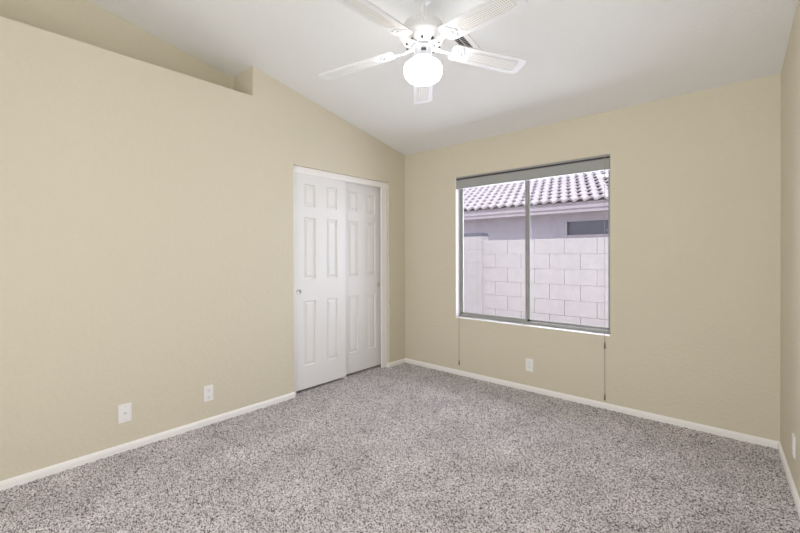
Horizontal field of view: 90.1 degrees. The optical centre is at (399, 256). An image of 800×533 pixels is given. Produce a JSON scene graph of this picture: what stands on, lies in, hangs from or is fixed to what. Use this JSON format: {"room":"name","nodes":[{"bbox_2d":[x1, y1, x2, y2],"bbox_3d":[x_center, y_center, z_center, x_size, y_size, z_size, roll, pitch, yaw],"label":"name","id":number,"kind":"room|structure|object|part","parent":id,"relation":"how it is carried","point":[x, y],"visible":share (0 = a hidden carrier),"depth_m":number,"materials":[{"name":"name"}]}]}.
{"room":"empty bedroom","nodes":[
{"label":"empty bedroom","id":0,"kind":"room"},
{"bbox_2d":[0,0,404,480],"bbox_3d":[-1.645,-0.433,3.073,0.445,3.384,4.750,0,0,41],"label":"wall","id":1,"kind":"structure","parent":0,"point":[147,244],"depth_m":2.67,"materials":[{"name":"beige paint"}]},
{"bbox_2d":[118,402,131,423],"bbox_3d":[-1.774,1.014,2.579,0.017,0.118,0.074,0,0,41],"label":"cable plate","id":2,"kind":"object","parent":1,"relation":"attached to","point":[124,410],"visible":1,"depth_m":2.58,"materials":[{"name":"white plastic"}]},
{"bbox_2d":[0,392,294,490],"bbox_3d":[-1.984,1.238,2.343,0.014,0.051,3.186,0,0,41],"label":"baseboard","id":3,"kind":"structure","parent":1,"relation":"attached to","point":[57,468],"depth_m":2.60,"materials":[{"name":"white wood"}]},
{"bbox_2d":[204,384,212,401],"bbox_3d":[-1.427,1.022,2.979,0.009,0.115,0.070,0,0,41],"label":"electrical outlet","id":4,"kind":"object","parent":1,"relation":"attached to","point":[208,390],"visible":1,"depth_m":2.97,"materials":[{"name":"white plastic"}]},
{"bbox_2d":[295,173,345,390],"bbox_3d":[-0.763,0.227,3.834,0.038,1.990,0.610,0,0,41],"label":"door","id":5,"kind":"structure","parent":1,"relation":"in","point":[320,202],"depth_m":3.81,"materials":[{"name":"white paint"}]},
{"bbox_2d":[293,165,386,394],"bbox_3d":[-0.590,0.216,4.055,0.095,2.068,1.243,0,0,41],"label":"trim","id":6,"kind":"structure","parent":1,"relation":"attached to","point":[296,169],"depth_m":4.43,"materials":[{"name":"white wood"}]},
{"bbox_2d":[345,182,380,374],"bbox_3d":[-0.415,0.223,4.293,0.038,1.990,0.610,0,0,41],"label":"door","id":7,"kind":"structure","parent":1,"relation":"in","point":[363,254],"depth_m":4.29,"materials":[{"name":"white paint"}]},
{"bbox_2d":[386,358,404,366],"bbox_3d":[-0.040,1.220,4.580,0.048,0.051,0.286,0,0,41],"label":"baseboard","id":8,"kind":"structure","parent":1,"relation":"attached to","point":[401,361],"depth_m":4.54,"materials":[{"name":"white wood"}]},
{"bbox_2d":[0,363,799,532],"bbox_3d":[-0.881,1.324,0.931,5.350,0.128,6.920,0,0,41],"label":"floor","id":9,"kind":"structure","parent":0,"point":[404,447],"depth_m":2.31,"materials":[{"name":"grey carpet"}]},
{"bbox_2d":[89,0,797,154],"bbox_3d":[-0.382,-1.704,1.986,4.700,1.128,4.840,0,0,41],"label":"ceiling","id":10,"kind":"structure","parent":0,"point":[582,57],"depth_m":2.76,"materials":[{"name":"white paint"}]},
{"bbox_2d":[319,0,527,103],"bbox_3d":[0.119,-1.263,2.236,1.278,0.547,1.253,0,0,41],"label":"ceiling fan","id":11,"kind":"object","parent":10,"relation":"hanging from","point":[423,34],"visible":1,"depth_m":2.18,"materials":[{"name":"white metal"}]},
{"bbox_3d":[-0.258,-1.144,2.410,0.483,0.006,0.139,-8,8,20],"label":"blade","id":12,"kind":"part","parent":11,"relation":"part of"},
{"bbox_3d":[-0.114,-1.163,1.933,0.139,0.006,0.484,13,12,34],"label":"blade","id":13,"kind":"part","parent":11,"relation":"part of","materials":[{"name":"white wood"}]},
{"bbox_3d":[0.131,-1.052,2.270,0.218,0.125,0.218,0,0,41],"label":"light globe","id":14,"kind":"part","parent":11,"relation":"part of","materials":[{"name":"white glass"}]},
{"bbox_3d":[0.154,-1.151,2.682,0.139,0.006,0.484,-12,-7,2],"label":"blade","id":15,"kind":"part","parent":11,"relation":"part of","materials":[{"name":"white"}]},
{"bbox_3d":[0.385,-1.162,1.941,0.139,0.006,0.483,13,-3,-38],"label":"blade","id":16,"kind":"part","parent":11,"relation":"part of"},
{"bbox_3d":[0.525,-1.182,2.404,0.484,0.006,0.139,2,-12,-19],"label":"blade","id":17,"kind":"part","parent":11,"relation":"part of","materials":[{"name":"white wood"}]},
{"bbox_2d":[448,34,481,49],"bbox_3d":[0.414,-1.422,2.646,0.136,0.073,0.325,0,0,41],"label":"ceiling vent","id":18,"kind":"object","parent":10,"relation":"in","point":[466,40],"visible":0.16,"depth_m":2.65,"materials":[{"name":"white metal"}]},
{"bbox_2d":[405,73,780,441],"bbox_3d":[1.194,0.024,3.783,4.700,2.444,0.160,0,0,41],"label":"wall","id":19,"kind":"structure","parent":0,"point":[695,177],"depth_m":3.01,"materials":[{"name":"beige paint"}]},
{"bbox_2d":[526,358,532,371],"bbox_3d":[1.192,1.003,3.681,0.070,0.115,0.009,0,0,41],"label":"electrical outlet","id":20,"kind":"object","parent":19,"relation":"attached to","point":[529,362],"visible":1,"depth_m":3.68,"materials":[{"name":"white plastic"}]},
{"bbox_2d":[456,316,609,336],"bbox_3d":[1.183,0.646,3.766,1.483,0.008,0.120,0,0,41],"label":"window sill","id":21,"kind":"structure","parent":19,"relation":"attached to","point":[461,317],"depth_m":3.65,"materials":[{"name":"white"}]},
{"bbox_2d":[456,154,609,399],"bbox_3d":[1.155,0.173,3.733,1.477,2.003,0.060,0,0,41],"label":"window blind","id":22,"kind":"object","parent":19,"relation":"attached to","point":[602,162],"visible":0.97,"depth_m":3.58,"materials":[{"name":"grey fabric"}]},
{"bbox_3d":[0.624,0.201,4.194,0.003,1.839,0.042,0,0,26],"label":"lift cord","id":23,"kind":"part","parent":22,"relation":"part of","materials":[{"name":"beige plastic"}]},
{"bbox_3d":[1.157,-0.712,3.734,1.477,0.011,0.044,0,0,41],"label":"rail","id":24,"kind":"part","parent":22,"relation":"part of","materials":[{"name":"grey"}]},
{"bbox_3d":[1.673,0.160,3.259,0.003,1.974,0.022,0,0,41],"label":"lift cord","id":25,"kind":"part","parent":22,"relation":"part of","materials":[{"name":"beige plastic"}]},
{"bbox_2d":[456,170,609,333],"bbox_3d":[1.185,-0.096,3.768,1.483,1.468,0.125,0,0,41],"label":"window","id":26,"kind":"structure","parent":19,"relation":"attached to","point":[527,320],"depth_m":3.77,"materials":[{"name":"grey metal"}]},
{"bbox_3d":[0.937,-0.093,4.004,0.758,1.416,0.009,0,0,41],"label":"sash","id":27,"kind":"part","parent":26,"relation":"part of","materials":[{"name":"clear glass"}]},
{"bbox_3d":[1.192,-0.092,3.770,0.014,1.416,0.014,0,0,41],"label":"meeting rail","id":28,"kind":"part","parent":26,"relation":"part of","materials":[{"name":"grey metal"}]},
{"bbox_3d":[1.484,-0.092,3.558,0.721,1.416,0.009,0,0,41],"label":"sash","id":29,"kind":"part","parent":26,"relation":"part of","materials":[{"name":"clear glass"}]},
{"bbox_2d":[405,358,778,448],"bbox_3d":[1.255,1.221,3.624,3.189,0.051,0.014,0,0,41],"label":"baseboard","id":30,"kind":"structure","parent":19,"relation":"attached to","point":[646,415],"depth_m":3.19,"materials":[{"name":"white wood"}]},
{"bbox_2d":[780,0,799,497],"bbox_3d":[1.030,-0.456,0.675,0.120,3.438,4.933,0,0,38],"label":"wall","id":31,"kind":"structure","parent":0,"point":[790,73],"depth_m":2.23,"materials":[{"name":"beige paint"}]},
{"bbox_2d":[777,442,799,518],"bbox_3d":[0.991,1.237,0.736,0.014,0.051,4.706,0,0,38],"label":"baseboard","id":32,"kind":"structure","parent":31,"relation":"attached to","point":[789,477],"depth_m":2.18,"materials":[{"name":"white wood"}]},
{"bbox_2d":[792,433,794,458],"bbox_3d":[2.088,1.005,2.120,0.009,0.115,0.070,0,0,38],"label":"electrical outlet","id":33,"kind":"object","parent":31,"relation":"attached to","point":[793,435],"visible":1,"depth_m":2.10,"materials":[{"name":"white plastic"}]},
{"label":"outside","id":34,"kind":"structure","parent":0,"visible":0},
{"bbox_3d":[6.236,1.462,11.645,22.000,0.150,18.290,0,0,41],"label":"ground","id":35,"kind":"structure","parent":34,"visible":0},
{"bbox_2d":[464,170,607,239],"bbox_3d":[8.999,-1.422,13.979,17.664,5.575,13.800,0,0,41],"label":"neighbor house","id":36,"kind":"structure","parent":35,"relation":"on","point":[569,206],"depth_m":10.34,"materials":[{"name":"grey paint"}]},
{"bbox_2d":[483,237,607,326],"bbox_3d":[2.057,0.676,5.420,12.795,1.823,0.150,0,0,41],"label":"wall","id":37,"kind":"structure","parent":35,"relation":"on","point":[567,274],"depth_m":5.34,"materials":[{"name":"white concrete"}]},
{"bbox_2d":[464,233,488,313],"bbox_3d":[1.146,0.588,6.194,0.397,1.890,0.215,0,0,41],"label":"pilaster","id":38,"kind":"object","parent":37,"relation":"attached to","point":[473,242],"visible":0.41,"depth_m":6.07,"materials":[{"name":"stone"}]}
]}

